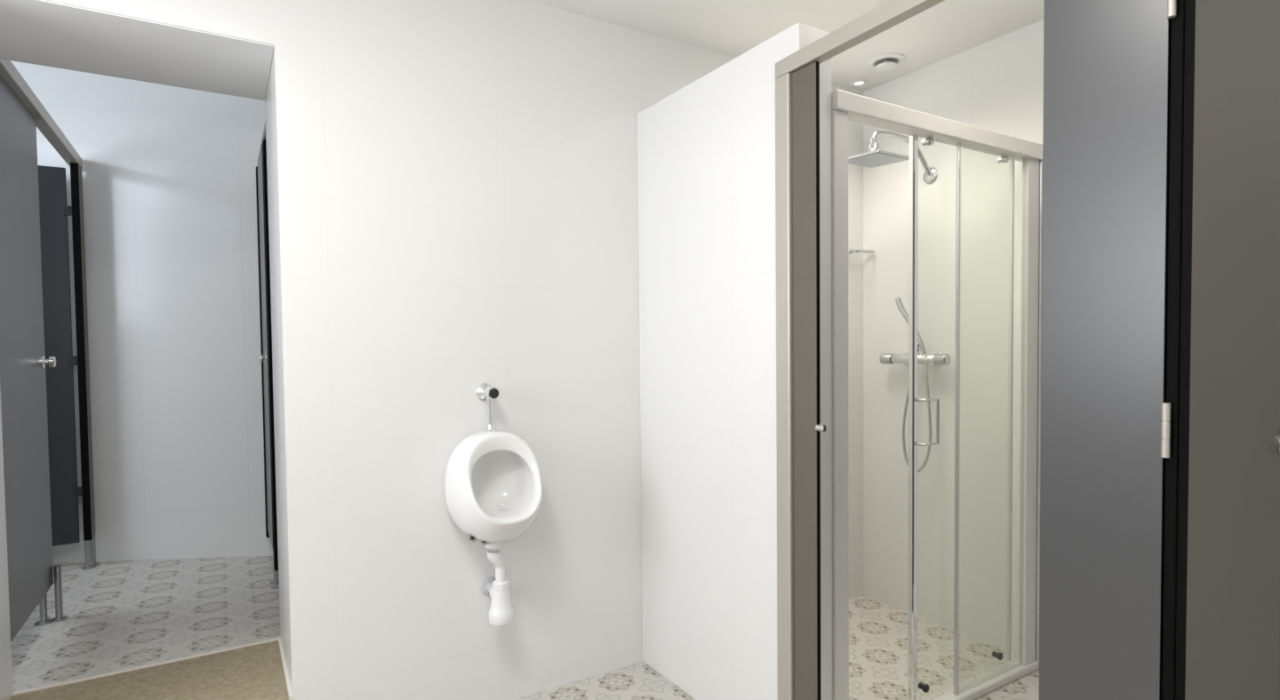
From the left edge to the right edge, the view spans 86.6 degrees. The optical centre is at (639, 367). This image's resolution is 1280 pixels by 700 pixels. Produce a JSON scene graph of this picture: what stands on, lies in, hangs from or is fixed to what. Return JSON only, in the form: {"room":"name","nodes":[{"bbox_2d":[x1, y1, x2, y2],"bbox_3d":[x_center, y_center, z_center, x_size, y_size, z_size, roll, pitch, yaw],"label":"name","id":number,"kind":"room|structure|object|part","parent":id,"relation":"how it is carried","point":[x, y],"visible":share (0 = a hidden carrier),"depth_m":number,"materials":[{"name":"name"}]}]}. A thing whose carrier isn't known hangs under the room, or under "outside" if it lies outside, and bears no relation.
{"room":"public restroom","nodes":[
{"label":"public restroom","id":0,"kind":"room"},
{"bbox_2d":[10,60,273,563],"bbox_3d":[-2.424,-0.293,3.289,3.500,3.070,0.121,-1,2,-5],"label":"wall","id":1,"kind":"structure","parent":0,"point":[169,172],"depth_m":3.25,"materials":[{"name":"white paint"}]},
{"bbox_2d":[10,555,279,692],"bbox_3d":[-2.430,1.082,3.380,3.050,0.316,2.943,-2,2,-32],"label":"floor","id":2,"kind":"structure","parent":0,"point":[123,615],"depth_m":2.57,"materials":[{"name":"tile"}]},
{"bbox_2d":[0,58,100,642],"bbox_3d":[-2.254,-0.009,2.585,0.098,1.910,1.444,-2,2,-32],"label":"screen","id":3,"kind":"object","parent":2,"relation":"on","point":[31,570],"visible":0.98,"depth_m":2.30,"materials":[{"name":"grey laminate"}]},
{"bbox_3d":[-2.046,-0.046,2.244,0.013,1.723,0.633,-2,2,-32],"label":"panel","id":4,"kind":"part","parent":3,"relation":"part of","materials":[{"name":"grey laminate"}]},
{"bbox_3d":[-2.257,-0.939,2.560,0.046,0.048,1.444,-2,2,-32],"label":"head rail","id":5,"kind":"part","parent":3,"relation":"part of","materials":[{"name":"silver metal"}]},
{"bbox_3d":[-2.210,0.847,2.513,0.052,0.204,0.052,-2,2,-32],"label":"leg","id":6,"kind":"part","parent":3,"relation":"part of","materials":[{"name":"silver metal"}]},
{"bbox_3d":[-2.167,-0.021,2.489,0.036,0.048,0.048,-2,2,-32],"label":"knob","id":7,"kind":"part","parent":3,"relation":"part of","materials":[{"name":"silver metal"}]},
{"bbox_2d":[37,165,81,546],"bbox_3d":[-2.922,-0.040,2.960,0.743,1.735,0.021,-2,2,-32],"label":"door","id":8,"kind":"structure","parent":3,"relation":"attached to","point":[54,211],"depth_m":3.11,"materials":[{"name":"grey laminate"}]},
{"bbox_3d":[-2.181,0.845,2.545,0.052,0.204,0.052,-2,2,-32],"label":"leg","id":9,"kind":"part","parent":3,"relation":"part of","materials":[{"name":"silver metal"}]},
{"bbox_3d":[-2.583,-0.067,3.147,0.030,1.730,0.100,-2,2,-32],"label":"post","id":10,"kind":"part","parent":3,"relation":"part of","materials":[{"name":"brown metal"}]},
{"bbox_3d":[-2.564,0.858,3.153,0.052,0.149,0.052,-2,2,-32],"label":"leg","id":11,"kind":"part","parent":3,"relation":"part of","materials":[{"name":"silver metal"}]},
{"bbox_3d":[-2.578,0.856,3.197,0.052,0.149,0.052,-2,2,-32],"label":"leg","id":12,"kind":"part","parent":3,"relation":"part of","materials":[{"name":"silver metal"}]},
{"bbox_2d":[256,120,279,589],"bbox_3d":[-1.531,-0.024,2.817,0.066,1.910,1.068,-2,2,-32],"label":"screen","id":13,"kind":"object","parent":2,"relation":"on","point":[261,173],"visible":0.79,"depth_m":2.92,"materials":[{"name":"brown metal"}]},
{"bbox_3d":[-1.528,-0.959,2.795,0.036,0.040,1.068,-2,2,-32],"label":"head rail","id":14,"kind":"part","parent":13,"relation":"part of","materials":[{"name":"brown metal"}]},
{"bbox_3d":[-1.799,-0.067,3.248,0.024,1.766,0.038,-2,2,-32],"label":"post","id":15,"kind":"part","parent":13,"relation":"part of","materials":[{"name":"metal"}]},
{"bbox_3d":[-1.687,-0.080,3.065,0.012,1.731,0.390,-2,2,-32],"label":"panel","id":16,"kind":"part","parent":13,"relation":"part of","materials":[{"name":"grey laminate"}]},
{"bbox_3d":[-1.553,-0.042,2.860,0.021,1.796,0.070,-2,2,-32],"label":"post","id":17,"kind":"part","parent":13,"relation":"part of","materials":[{"name":"metal"}]},
{"bbox_3d":[-1.571,0.847,2.930,0.052,0.164,0.052,-2,2,-32],"label":"leg","id":18,"kind":"part","parent":13,"relation":"part of","materials":[{"name":"silver metal"}]},
{"bbox_3d":[-1.537,0.848,2.875,0.052,0.164,0.052,-2,2,-32],"label":"leg","id":19,"kind":"part","parent":13,"relation":"part of","materials":[{"name":"silver metal"}]},
{"bbox_2d":[9,640,292,699],"bbox_3d":[-1.422,1.117,1.980,0.699,0.312,0.475,-2,2,-32],"label":"threshold","id":20,"kind":"object","parent":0,"point":[255,672],"visible":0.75,"depth_m":2.06,"materials":[{"name":"beige stone"}]},
{"bbox_2d":[0,0,863,699],"bbox_3d":[-0.961,-0.211,2.238,4.420,2.940,0.487,-2,2,-32],"label":"wall","id":21,"kind":"structure","parent":0,"point":[452,197],"depth_m":2.17,"materials":[{"name":"white paint"}]},
{"bbox_2d":[0,0,273,100],"bbox_3d":[-1.448,-0.897,1.923,0.697,0.004,0.483,-2,2,-32],"label":"soffit","id":22,"kind":"structure","parent":21,"relation":"attached to","point":[36,32],"depth_m":1.91,"materials":[{"name":"white paint"}]},
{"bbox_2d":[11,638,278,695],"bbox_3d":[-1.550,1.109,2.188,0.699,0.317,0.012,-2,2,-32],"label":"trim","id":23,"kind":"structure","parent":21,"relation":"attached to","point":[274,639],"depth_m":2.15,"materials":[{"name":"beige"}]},
{"bbox_2d":[277,637,292,699],"bbox_3d":[-1.129,0.955,2.157,0.008,0.026,0.475,-2,2,-32],"label":"trim","id":24,"kind":"structure","parent":21,"relation":"attached to","point":[285,672],"depth_m":2.12,"materials":[{"name":"beige"}]},
{"bbox_2d":[476,383,499,431],"bbox_3d":[-0.485,0.131,2.197,0.058,0.157,0.094,-2,2,-32],"label":"valve","id":25,"kind":"object","parent":21,"relation":"attached to","point":[484,392],"visible":0.98,"depth_m":2.19,"materials":[{"name":"silver metal"}]},
{"bbox_2d":[444,431,542,549],"bbox_3d":[-0.444,0.392,2.144,0.297,0.372,0.237,-2,2,-32],"label":"urinal","id":26,"kind":"object","parent":21,"relation":"attached to","point":[493,484],"visible":1,"depth_m":2.13,"materials":[{"name":"white ceramic"}]},
{"bbox_2d":[484,542,503,549],"bbox_3d":[-0.464,0.562,2.160,0.060,0.031,0.060,-2,2,-32],"label":"outlet","id":27,"kind":"object","parent":26,"relation":"attached to","point":[488,545],"depth_m":2.13,"materials":[{"name":"white"}]},
{"bbox_2d":[480,549,514,625],"bbox_3d":[-0.464,0.695,2.199,0.087,0.236,0.142,-2,2,-32],"label":"trap","id":28,"kind":"object","parent":26,"relation":"attached to","point":[501,612],"visible":1,"depth_m":2.15,"materials":[{"name":"white plastic"}]},
{"bbox_2d":[488,588,514,625],"bbox_3d":[-0.445,0.758,2.177,0.082,0.111,0.082,-2,2,-32],"label":"cup","id":29,"kind":"object","parent":28,"relation":"on","point":[501,612],"depth_m":2.15,"materials":[{"name":"white plastic"}]},
{"bbox_2d":[848,248,874,255],"bbox_3d":[1.004,-0.527,3.105,0.128,0.040,0.088,-2,2,-32],"label":"soap holder","id":30,"kind":"object","parent":21,"relation":"attached to","point":[852,251],"visible":0.83,"depth_m":3.08,"materials":[{"name":"grey metal"}]},
{"bbox_2d":[637,22,831,699],"bbox_3d":[0.269,0.096,2.229,0.124,2.061,0.832,-2,2,-32],"label":"wall partition","id":31,"kind":"structure","parent":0,"point":[706,150],"depth_m":2.15,"materials":[{"name":"white paint"}]},
{"bbox_2d":[513,596,1039,699],"bbox_3d":[0.274,1.244,0.417,4.540,0.120,3.970,-2,2,-32],"label":"floor","id":32,"kind":"structure","parent":0,"point":[878,632],"depth_m":2.50,"materials":[{"name":"tile"}]},
{"bbox_2d":[831,88,1042,699],"bbox_3d":[1.007,0.168,2.215,1.109,1.902,0.066,-2,2,-32],"label":"shower enclosure","id":33,"kind":"object","parent":32,"relation":"on","point":[845,106],"visible":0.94,"depth_m":2.20,"materials":[{"name":"silver metal"}]},
{"bbox_3d":[0.912,0.172,2.153,0.077,0.150,0.035,-2,2,-32],"label":"handle","id":34,"kind":"part","parent":33,"relation":"part of","materials":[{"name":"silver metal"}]},
{"bbox_3d":[0.999,-0.755,2.183,1.109,0.054,0.060,-2,2,-32],"label":"header rail","id":35,"kind":"part","parent":33,"relation":"part of","materials":[{"name":"silver metal"}]},
{"bbox_3d":[1.020,1.104,2.239,1.109,0.030,0.046,-2,2,-32],"label":"rail","id":36,"kind":"part","parent":33,"relation":"part of","materials":[{"name":"silver metal"}]},
{"bbox_2d":[775,0,1279,699],"bbox_3d":[1.352,0.154,1.433,1.294,1.972,1.804,-2,2,-32],"label":"screen","id":37,"kind":"object","parent":32,"relation":"on","point":[1114,70],"visible":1,"depth_m":1.19,"materials":[{"name":"grey laminate"}]},
{"bbox_3d":[0.409,0.172,1.878,0.039,1.928,0.057,-2,2,-32],"label":"frame post","id":38,"kind":"part","parent":37,"relation":"part of","materials":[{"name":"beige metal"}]},
{"bbox_3d":[0.444,0.100,1.811,0.013,1.776,0.089,-2,2,-30],"label":"narrow panel","id":39,"kind":"part","parent":37,"relation":"part of","materials":[{"name":"grey laminate"}]},
{"bbox_3d":[0.833,-0.794,1.089,0.039,0.044,1.804,-2,2,-30],"label":"head rail","id":40,"kind":"part","parent":37,"relation":"part of","materials":[{"name":"silver metal"}]},
{"bbox_3d":[0.797,0.116,1.177,0.013,1.776,0.195,-2,2,-30],"label":"pilaster panel","id":41,"kind":"part","parent":37,"relation":"part of","materials":[{"name":"grey laminate"}]},
{"bbox_2d":[1175,0,1279,699],"bbox_3d":[1.089,0.114,1.228,0.560,1.770,0.060,-2,2,-32],"label":"door","id":42,"kind":"structure","parent":37,"relation":"attached to","point":[1228,516],"depth_m":1.18,"materials":[{"name":"grey laminate"}]},
{"bbox_3d":[1.309,0.151,1.357,0.052,0.052,0.045,-2,2,-35],"label":"knob","id":43,"kind":"part","parent":42,"relation":"part of","materials":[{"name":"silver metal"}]},
{"bbox_3d":[1.354,0.101,1.472,1.246,1.776,0.013,-2,2,-30],"label":"divider panel","id":44,"kind":"part","parent":37,"relation":"part of","materials":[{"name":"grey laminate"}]},
{"bbox_2d":[530,0,1044,91],"bbox_3d":[0.247,-1.234,0.339,4.540,0.100,3.970,-2,2,-32],"label":"ceiling","id":45,"kind":"structure","parent":0,"point":[948,28],"depth_m":2.47,"materials":[{"name":"white paint"}]},
{"bbox_2d":[849,79,867,86],"bbox_3d":[0.980,-1.275,3.039,0.076,0.006,0.076,-2,2,-32],"label":"recessed light","id":46,"kind":"object","parent":45,"relation":"in","point":[859,82],"visible":1,"depth_m":3.03,"materials":[{"name":"white plastic"}]},
{"bbox_2d":[867,53,904,71],"bbox_3d":[1.018,-1.253,2.808,0.146,0.035,0.146,-2,2,-32],"label":"ceiling vent","id":47,"kind":"object","parent":45,"relation":"in","point":[885,62],"visible":1,"depth_m":2.79,"materials":[{"name":"white plastic"}]},
{"bbox_2d":[863,18,1044,655],"bbox_3d":[2.014,-0.052,1.744,0.120,2.590,4.457,-2,2,-32],"label":"wall","id":48,"kind":"structure","parent":0,"point":[996,84],"depth_m":2.81,"materials":[{"name":"white paint"}]},
{"bbox_2d":[848,130,937,183],"bbox_3d":[1.038,-0.865,2.782,0.422,0.187,0.196,-2,2,-32],"label":"shower","id":49,"kind":"object","parent":48,"relation":"attached to","point":[876,157],"visible":0.89,"depth_m":2.73,"materials":[{"name":"grey metal"}]},
{"bbox_3d":[0.941,-0.838,2.723,0.196,0.020,0.196,-2,2,-32],"label":"head plate","id":50,"kind":"part","parent":49,"relation":"part of","materials":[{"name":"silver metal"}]},
{"bbox_3d":[1.080,-0.880,2.791,0.340,0.159,0.024,-2,2,-27],"label":"arm","id":51,"kind":"part","parent":49,"relation":"part of","materials":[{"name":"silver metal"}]},
{"bbox_2d":[879,297,951,472],"bbox_3d":[1.174,0.074,2.902,0.105,0.750,0.322,-2,2,-32],"label":"shower mixer","id":52,"kind":"object","parent":48,"relation":"attached to","point":[937,359],"visible":0.76,"depth_m":2.86,"materials":[{"name":"silver metal"}]},
{"bbox_3d":[1.098,-0.038,3.009,0.047,0.047,0.056,-2,2,-32],"label":"control knob","id":53,"kind":"part","parent":52,"relation":"part of","materials":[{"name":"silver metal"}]},
{"bbox_3d":[1.237,-0.033,2.782,0.047,0.047,0.056,-2,2,-32],"label":"control knob","id":54,"kind":"part","parent":52,"relation":"part of","materials":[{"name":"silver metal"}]}
]}

